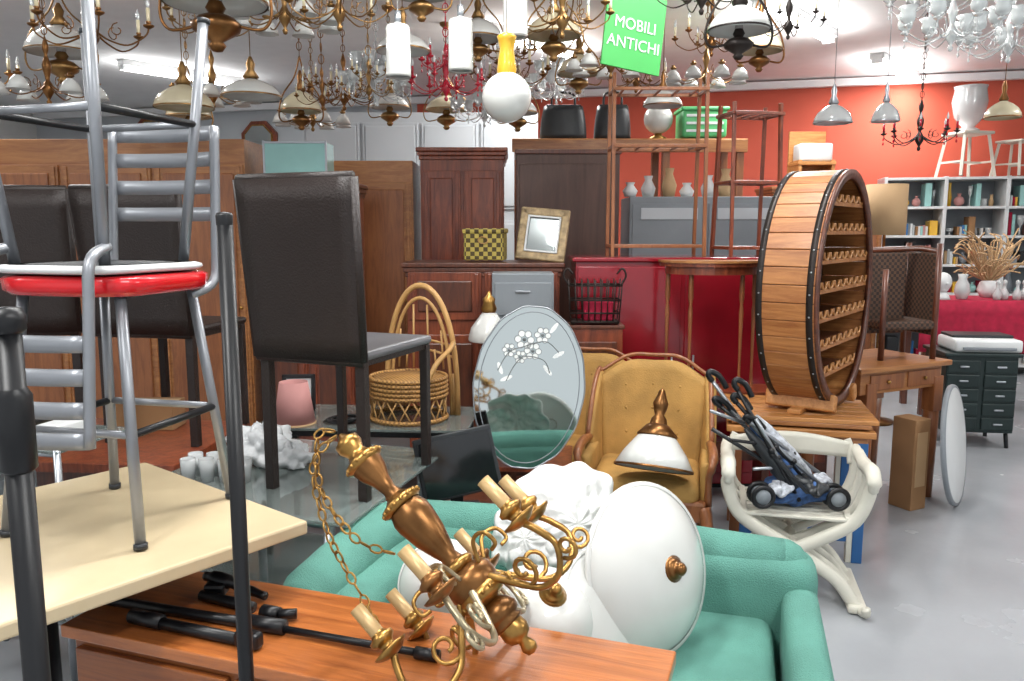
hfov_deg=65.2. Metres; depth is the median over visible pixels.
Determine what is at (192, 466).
glass tumblers
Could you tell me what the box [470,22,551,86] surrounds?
brass chandelier
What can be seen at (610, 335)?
base cabinet
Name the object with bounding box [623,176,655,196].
vases
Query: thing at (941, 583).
floor
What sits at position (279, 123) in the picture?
brass chandelier
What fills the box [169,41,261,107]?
brass chandelier
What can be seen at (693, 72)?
brass chandelier
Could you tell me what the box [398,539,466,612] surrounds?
ceiling light
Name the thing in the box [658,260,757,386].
console table
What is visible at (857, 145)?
wall
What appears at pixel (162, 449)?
wood table
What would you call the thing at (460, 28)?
pendant light
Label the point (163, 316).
dining chair
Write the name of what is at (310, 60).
brass chandelier
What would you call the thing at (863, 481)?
armchair
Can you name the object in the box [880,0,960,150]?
chandelier
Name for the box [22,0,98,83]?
dome pendant lamp
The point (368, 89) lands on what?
brass chandelier
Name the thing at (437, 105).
dome pendant lamp
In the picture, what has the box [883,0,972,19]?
chandelier
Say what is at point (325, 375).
dresser
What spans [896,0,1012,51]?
chandelier
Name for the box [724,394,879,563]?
work table
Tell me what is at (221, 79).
fluorescent ceiling light
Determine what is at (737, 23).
dome pendant lamp
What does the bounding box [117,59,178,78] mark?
fluorescent ceiling light
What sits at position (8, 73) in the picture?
brass chandelier
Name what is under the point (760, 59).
dome pendant lamp
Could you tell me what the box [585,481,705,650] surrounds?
ceiling light
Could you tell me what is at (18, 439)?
metal post
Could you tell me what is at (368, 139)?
wall
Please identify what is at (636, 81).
brass chandelier
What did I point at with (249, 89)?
dome pendant lamp
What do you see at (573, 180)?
wardrobe
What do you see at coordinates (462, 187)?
wardrobe
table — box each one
[0,463,306,680]
[35,418,249,486]
[172,438,437,584]
[260,404,474,488]
[445,491,512,503]
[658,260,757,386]
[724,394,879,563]
[899,295,1023,414]
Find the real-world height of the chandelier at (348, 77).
0.883 m
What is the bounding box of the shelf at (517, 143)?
[512,138,747,259]
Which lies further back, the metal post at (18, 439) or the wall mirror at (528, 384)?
the wall mirror at (528, 384)
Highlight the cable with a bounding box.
[323,414,355,423]
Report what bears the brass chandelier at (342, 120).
hanging from the ceiling
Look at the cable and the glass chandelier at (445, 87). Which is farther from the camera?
the glass chandelier at (445, 87)
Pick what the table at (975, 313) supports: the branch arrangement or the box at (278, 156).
the branch arrangement
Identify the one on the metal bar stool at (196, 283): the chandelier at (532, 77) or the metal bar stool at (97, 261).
the metal bar stool at (97, 261)
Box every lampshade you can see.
[276,379,316,427]
[491,461,612,569]
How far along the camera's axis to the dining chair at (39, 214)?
3.15 m
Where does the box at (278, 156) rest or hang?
on the dresser
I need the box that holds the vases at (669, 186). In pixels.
[662,168,693,196]
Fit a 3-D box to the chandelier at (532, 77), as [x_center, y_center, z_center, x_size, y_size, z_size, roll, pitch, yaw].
[0.356,-2.245,6.393,0.518,0.686,0.518,0,8,0]
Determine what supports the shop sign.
hanging from the ceiling
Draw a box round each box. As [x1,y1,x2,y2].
[115,397,185,430]
[262,140,333,172]
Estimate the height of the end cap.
0.033 m
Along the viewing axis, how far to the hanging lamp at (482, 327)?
4.13 m
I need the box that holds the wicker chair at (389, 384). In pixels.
[369,282,460,426]
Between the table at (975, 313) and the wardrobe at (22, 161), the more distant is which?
the table at (975, 313)
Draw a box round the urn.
[951,84,988,130]
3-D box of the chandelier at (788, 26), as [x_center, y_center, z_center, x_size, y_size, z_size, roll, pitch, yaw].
[1.122,-1.683,3.190,0.308,0.930,0.277,0,8,0]
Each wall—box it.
[0,104,36,138]
[36,80,1023,254]
[302,112,537,259]
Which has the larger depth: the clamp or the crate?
the crate
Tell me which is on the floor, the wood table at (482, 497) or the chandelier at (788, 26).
the wood table at (482, 497)
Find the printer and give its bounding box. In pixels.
[937,331,1022,352]
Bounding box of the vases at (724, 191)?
[700,169,730,196]
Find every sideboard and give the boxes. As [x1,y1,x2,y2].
[61,571,675,680]
[401,260,564,447]
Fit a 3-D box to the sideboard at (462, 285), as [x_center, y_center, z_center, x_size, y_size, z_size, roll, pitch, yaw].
[-0.170,0.165,5.006,0.960,1.315,0.526,0,8,0]
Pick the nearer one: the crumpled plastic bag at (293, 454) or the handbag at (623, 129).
the crumpled plastic bag at (293, 454)
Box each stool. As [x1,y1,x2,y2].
[0,0,209,450]
[0,125,229,550]
[934,130,995,176]
[989,139,1023,175]
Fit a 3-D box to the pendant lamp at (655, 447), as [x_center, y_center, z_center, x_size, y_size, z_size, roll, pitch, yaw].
[0.601,0.412,3.379,0.339,0.386,0.319,5,9,30]
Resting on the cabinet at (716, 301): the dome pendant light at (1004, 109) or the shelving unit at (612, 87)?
the shelving unit at (612, 87)
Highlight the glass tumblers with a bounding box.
[179,451,251,482]
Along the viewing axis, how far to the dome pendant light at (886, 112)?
4.82 m
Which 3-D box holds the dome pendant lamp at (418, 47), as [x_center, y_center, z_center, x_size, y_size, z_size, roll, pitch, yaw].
[-0.540,-1.835,3.905,0.272,0.824,0.272,0,8,0]
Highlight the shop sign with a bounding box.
[600,0,666,76]
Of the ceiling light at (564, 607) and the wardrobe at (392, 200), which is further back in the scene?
the wardrobe at (392, 200)
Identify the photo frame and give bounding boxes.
[282,374,315,409]
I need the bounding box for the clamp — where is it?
[198,571,268,612]
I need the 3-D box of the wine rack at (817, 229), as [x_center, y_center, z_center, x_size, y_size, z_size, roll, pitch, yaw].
[1.450,-0.244,3.802,0.320,1.115,0.949,6,10,36]
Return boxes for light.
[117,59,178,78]
[215,74,240,85]
[386,0,410,79]
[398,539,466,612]
[448,0,472,73]
[491,22,502,32]
[503,0,527,40]
[503,565,592,636]
[515,38,545,51]
[559,44,575,58]
[563,548,627,642]
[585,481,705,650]
[749,0,836,43]
[813,4,852,125]
[866,183,908,425]
[869,52,918,82]
[870,6,899,123]
[983,63,1022,120]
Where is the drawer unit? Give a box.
[922,344,1023,447]
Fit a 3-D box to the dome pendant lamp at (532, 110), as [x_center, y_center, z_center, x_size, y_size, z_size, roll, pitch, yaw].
[0.043,-2.079,6.125,0.313,0.942,0.313,4,9,27]
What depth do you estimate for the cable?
3.68 m
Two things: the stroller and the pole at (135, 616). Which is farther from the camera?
the stroller
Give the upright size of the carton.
0.500 m
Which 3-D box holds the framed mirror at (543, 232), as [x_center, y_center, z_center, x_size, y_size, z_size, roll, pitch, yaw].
[0.185,-0.635,4.798,0.324,0.336,0.102,2,8,12]
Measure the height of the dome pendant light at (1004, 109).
1.024 m
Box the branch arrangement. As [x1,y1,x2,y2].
[952,228,1023,297]
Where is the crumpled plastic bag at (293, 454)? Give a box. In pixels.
[225,421,315,469]
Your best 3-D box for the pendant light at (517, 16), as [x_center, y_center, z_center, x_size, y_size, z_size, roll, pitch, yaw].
[0.012,-1.598,2.839,0.100,1.005,0.098,0,8,0]
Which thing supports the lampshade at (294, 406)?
on the display table at (465, 420)
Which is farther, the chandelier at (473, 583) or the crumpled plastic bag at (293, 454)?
the crumpled plastic bag at (293, 454)
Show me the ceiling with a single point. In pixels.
(864, 26)
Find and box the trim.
[32,71,1023,118]
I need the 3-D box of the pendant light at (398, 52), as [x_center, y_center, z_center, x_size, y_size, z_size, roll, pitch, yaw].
[-0.410,-1.522,2.820,0.100,1.150,0.098,0,8,0]
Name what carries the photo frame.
on the display table at (465, 420)
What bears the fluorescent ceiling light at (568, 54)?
attached to the ceiling
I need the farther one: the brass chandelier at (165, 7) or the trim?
the trim
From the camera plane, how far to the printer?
5.52 m
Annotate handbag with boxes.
[540,91,586,137]
[594,91,630,137]
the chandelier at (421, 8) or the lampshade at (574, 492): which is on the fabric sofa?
the lampshade at (574, 492)
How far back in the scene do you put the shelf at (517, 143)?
6.44 m
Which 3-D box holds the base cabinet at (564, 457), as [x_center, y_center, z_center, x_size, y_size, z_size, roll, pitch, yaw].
[0.018,0.759,3.616,0.500,0.495,0.380,1,8,5]
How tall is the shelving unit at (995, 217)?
2.060 m
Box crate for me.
[674,106,729,137]
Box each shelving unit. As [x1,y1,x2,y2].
[605,72,709,256]
[875,175,1023,367]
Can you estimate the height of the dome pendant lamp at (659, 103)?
0.924 m
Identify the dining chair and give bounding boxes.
[0,185,82,401]
[65,184,248,446]
[232,170,430,501]
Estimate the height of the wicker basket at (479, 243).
0.190 m
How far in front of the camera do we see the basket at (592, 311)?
4.37 m
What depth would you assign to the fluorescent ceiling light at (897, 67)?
8.05 m
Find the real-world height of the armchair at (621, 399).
0.922 m
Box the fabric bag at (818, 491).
[764,470,832,506]
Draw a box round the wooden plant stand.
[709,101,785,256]
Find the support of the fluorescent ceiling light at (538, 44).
attached to the ceiling
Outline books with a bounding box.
[884,183,1023,362]
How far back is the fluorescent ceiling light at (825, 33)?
6.34 m
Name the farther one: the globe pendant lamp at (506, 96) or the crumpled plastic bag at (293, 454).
the crumpled plastic bag at (293, 454)
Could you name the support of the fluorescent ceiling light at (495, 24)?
attached to the ceiling
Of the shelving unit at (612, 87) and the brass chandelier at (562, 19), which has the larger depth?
the shelving unit at (612, 87)
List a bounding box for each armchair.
[566,347,631,461]
[573,352,718,527]
[720,431,881,618]
[853,243,943,360]
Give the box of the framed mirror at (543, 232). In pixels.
[515,207,570,261]
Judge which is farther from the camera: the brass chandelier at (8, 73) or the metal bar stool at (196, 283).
the brass chandelier at (8, 73)
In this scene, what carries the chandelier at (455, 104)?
hanging from the ceiling
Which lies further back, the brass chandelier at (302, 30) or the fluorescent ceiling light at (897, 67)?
the fluorescent ceiling light at (897, 67)
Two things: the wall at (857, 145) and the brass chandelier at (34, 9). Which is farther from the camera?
the wall at (857, 145)
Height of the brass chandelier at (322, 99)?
1.045 m
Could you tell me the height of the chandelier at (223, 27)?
1.147 m
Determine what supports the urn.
on the stool at (964, 133)
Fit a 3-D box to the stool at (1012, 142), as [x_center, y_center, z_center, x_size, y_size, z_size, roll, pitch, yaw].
[5.180,-1.873,8.242,0.352,0.366,0.320,-4,9,-28]
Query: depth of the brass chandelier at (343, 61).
5.68 m
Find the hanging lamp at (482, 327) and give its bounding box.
[468,291,499,342]
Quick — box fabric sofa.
[283,499,833,680]
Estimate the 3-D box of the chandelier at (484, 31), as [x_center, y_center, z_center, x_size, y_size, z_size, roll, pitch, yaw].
[-0.200,-1.996,4.672,0.292,0.713,0.292,4,9,28]
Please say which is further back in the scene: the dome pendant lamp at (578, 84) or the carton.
the dome pendant lamp at (578, 84)
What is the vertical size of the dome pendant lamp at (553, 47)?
0.813 m
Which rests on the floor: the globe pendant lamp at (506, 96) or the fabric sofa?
the fabric sofa
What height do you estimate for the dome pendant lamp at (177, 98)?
1.054 m
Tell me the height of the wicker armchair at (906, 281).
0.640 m
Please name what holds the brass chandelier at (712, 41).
hanging from the ceiling
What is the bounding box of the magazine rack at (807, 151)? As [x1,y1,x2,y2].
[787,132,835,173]
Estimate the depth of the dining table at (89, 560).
1.86 m
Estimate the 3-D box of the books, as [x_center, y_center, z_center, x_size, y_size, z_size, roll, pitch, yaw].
[5.388,-0.698,8.354,2.817,1.887,0.200,2,8,14]
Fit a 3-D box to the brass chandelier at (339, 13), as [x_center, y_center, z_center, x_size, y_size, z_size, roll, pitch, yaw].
[-0.715,-1.718,3.260,0.409,0.880,0.409,1,8,9]
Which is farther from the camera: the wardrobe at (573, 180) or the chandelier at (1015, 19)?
the wardrobe at (573, 180)
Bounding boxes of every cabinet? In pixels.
[492,271,553,318]
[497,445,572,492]
[567,255,771,486]
[567,322,624,356]
[620,197,771,254]
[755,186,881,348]
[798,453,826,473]
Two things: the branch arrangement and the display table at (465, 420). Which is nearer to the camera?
the display table at (465, 420)
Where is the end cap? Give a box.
[258,604,297,619]
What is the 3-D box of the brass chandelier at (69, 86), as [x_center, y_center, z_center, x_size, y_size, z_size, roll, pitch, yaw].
[-2.348,-1.724,3.989,0.508,1.066,0.548,0,8,0]
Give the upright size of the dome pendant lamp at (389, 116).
0.892 m
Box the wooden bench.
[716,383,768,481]
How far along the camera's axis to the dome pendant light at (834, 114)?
4.81 m
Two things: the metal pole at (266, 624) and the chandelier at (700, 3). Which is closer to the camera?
the metal pole at (266, 624)
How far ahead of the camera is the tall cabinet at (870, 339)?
7.33 m
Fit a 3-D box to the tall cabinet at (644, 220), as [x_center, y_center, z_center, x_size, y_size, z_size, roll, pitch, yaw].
[1.380,-0.182,5.971,1.100,1.740,0.470,0,8,0]
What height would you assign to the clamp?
0.052 m
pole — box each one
[105,597,440,662]
[126,608,263,650]
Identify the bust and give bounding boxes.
[940,272,951,299]
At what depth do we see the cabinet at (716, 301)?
4.54 m
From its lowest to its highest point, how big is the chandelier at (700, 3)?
0.770 m
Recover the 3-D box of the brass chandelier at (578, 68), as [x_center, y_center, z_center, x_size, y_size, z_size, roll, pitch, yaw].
[0.560,-1.903,4.483,0.493,0.845,0.493,3,8,19]
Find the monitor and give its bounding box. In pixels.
[412,424,500,502]
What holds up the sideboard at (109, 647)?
on the floor
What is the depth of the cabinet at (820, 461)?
4.95 m
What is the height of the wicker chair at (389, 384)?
0.634 m
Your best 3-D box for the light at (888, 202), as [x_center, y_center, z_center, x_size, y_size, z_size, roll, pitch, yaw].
[2.860,-0.272,6.221,0.300,1.850,0.300,0,8,0]
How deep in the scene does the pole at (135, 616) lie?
1.75 m
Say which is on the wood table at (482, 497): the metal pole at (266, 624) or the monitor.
the monitor
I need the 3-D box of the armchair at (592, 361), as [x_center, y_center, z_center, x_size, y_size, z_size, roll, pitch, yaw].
[0.401,0.507,4.153,0.593,0.882,0.587,1,8,8]
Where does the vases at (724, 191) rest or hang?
on the tall cabinet at (644, 220)
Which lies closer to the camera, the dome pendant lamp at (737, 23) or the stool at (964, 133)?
the dome pendant lamp at (737, 23)
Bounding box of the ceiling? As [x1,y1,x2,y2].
[0,0,1023,108]
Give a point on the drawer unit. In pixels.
(986, 383)
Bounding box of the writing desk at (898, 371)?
[801,348,951,496]
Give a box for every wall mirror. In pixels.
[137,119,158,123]
[241,121,277,144]
[472,305,585,468]
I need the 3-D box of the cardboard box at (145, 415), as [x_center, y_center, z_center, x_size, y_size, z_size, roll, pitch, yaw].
[-1.600,0.322,3.536,0.260,0.122,0.140,0,8,0]
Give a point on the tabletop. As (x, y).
(953, 450)
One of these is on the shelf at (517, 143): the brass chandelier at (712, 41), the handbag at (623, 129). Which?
the handbag at (623, 129)
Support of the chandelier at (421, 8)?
hanging from the ceiling
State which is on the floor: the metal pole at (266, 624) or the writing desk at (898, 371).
the writing desk at (898, 371)
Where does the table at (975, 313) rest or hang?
on the floor
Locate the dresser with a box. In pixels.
[275,183,370,441]
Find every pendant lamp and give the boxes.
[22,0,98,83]
[152,11,214,112]
[165,11,213,124]
[220,33,282,101]
[278,0,323,129]
[367,4,411,125]
[375,1,429,57]
[423,22,467,129]
[482,0,530,122]
[497,41,539,131]
[523,0,583,61]
[555,0,601,93]
[614,388,693,474]
[643,26,682,109]
[704,0,773,59]
[735,0,784,71]
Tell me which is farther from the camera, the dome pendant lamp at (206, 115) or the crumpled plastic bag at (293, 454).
the dome pendant lamp at (206, 115)
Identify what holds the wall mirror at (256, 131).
attached to the wall at (857, 145)
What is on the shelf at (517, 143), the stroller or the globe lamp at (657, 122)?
the globe lamp at (657, 122)
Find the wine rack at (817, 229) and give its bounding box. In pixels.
[755,168,872,414]
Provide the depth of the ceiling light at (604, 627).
1.95 m
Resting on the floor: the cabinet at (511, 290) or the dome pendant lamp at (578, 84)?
the cabinet at (511, 290)
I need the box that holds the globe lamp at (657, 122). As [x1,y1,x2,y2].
[644,109,672,137]
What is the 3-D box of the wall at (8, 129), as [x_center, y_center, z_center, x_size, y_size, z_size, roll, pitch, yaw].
[-7.000,-0.791,5.039,0.120,3.200,13.800,0,8,0]
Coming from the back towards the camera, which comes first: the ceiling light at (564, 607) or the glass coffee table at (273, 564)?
the glass coffee table at (273, 564)
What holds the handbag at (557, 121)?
on the shelf at (517, 143)
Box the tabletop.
[940,384,966,505]
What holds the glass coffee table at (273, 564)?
on the floor
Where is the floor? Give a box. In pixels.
[0,367,1023,680]
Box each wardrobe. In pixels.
[0,139,262,426]
[334,161,421,405]
[415,147,507,259]
[515,149,621,321]
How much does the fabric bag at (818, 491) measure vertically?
0.146 m
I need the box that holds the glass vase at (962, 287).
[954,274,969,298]
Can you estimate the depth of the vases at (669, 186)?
5.72 m
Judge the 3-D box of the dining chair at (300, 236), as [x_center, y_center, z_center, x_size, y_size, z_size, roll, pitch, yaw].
[-0.573,-0.030,2.740,0.452,1.036,0.547,3,8,21]
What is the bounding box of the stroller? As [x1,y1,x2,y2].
[705,369,850,511]
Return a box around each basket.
[462,228,507,260]
[563,267,626,324]
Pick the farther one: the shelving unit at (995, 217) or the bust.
the shelving unit at (995, 217)
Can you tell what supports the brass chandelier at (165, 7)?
hanging from the ceiling
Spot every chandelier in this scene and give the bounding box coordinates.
[0,0,108,103]
[4,50,19,90]
[26,0,153,51]
[158,0,272,52]
[162,4,252,36]
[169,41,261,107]
[233,0,342,38]
[272,108,298,128]
[284,0,392,30]
[294,0,351,109]
[304,106,351,131]
[306,0,382,110]
[308,39,313,95]
[309,428,589,680]
[337,0,416,106]
[339,0,393,100]
[390,0,452,21]
[408,0,484,100]
[449,0,498,126]
[464,0,502,61]
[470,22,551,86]
[525,55,587,103]
[528,0,614,38]
[565,48,639,79]
[608,56,667,92]
[657,0,732,14]
[666,0,748,88]
[672,0,728,56]
[753,0,827,39]
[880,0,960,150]
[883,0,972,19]
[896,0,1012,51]
[954,0,1023,62]
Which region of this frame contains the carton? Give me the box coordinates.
[888,414,930,510]
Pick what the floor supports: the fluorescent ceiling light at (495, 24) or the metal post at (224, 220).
the metal post at (224, 220)
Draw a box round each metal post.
[0,307,51,680]
[215,212,253,680]

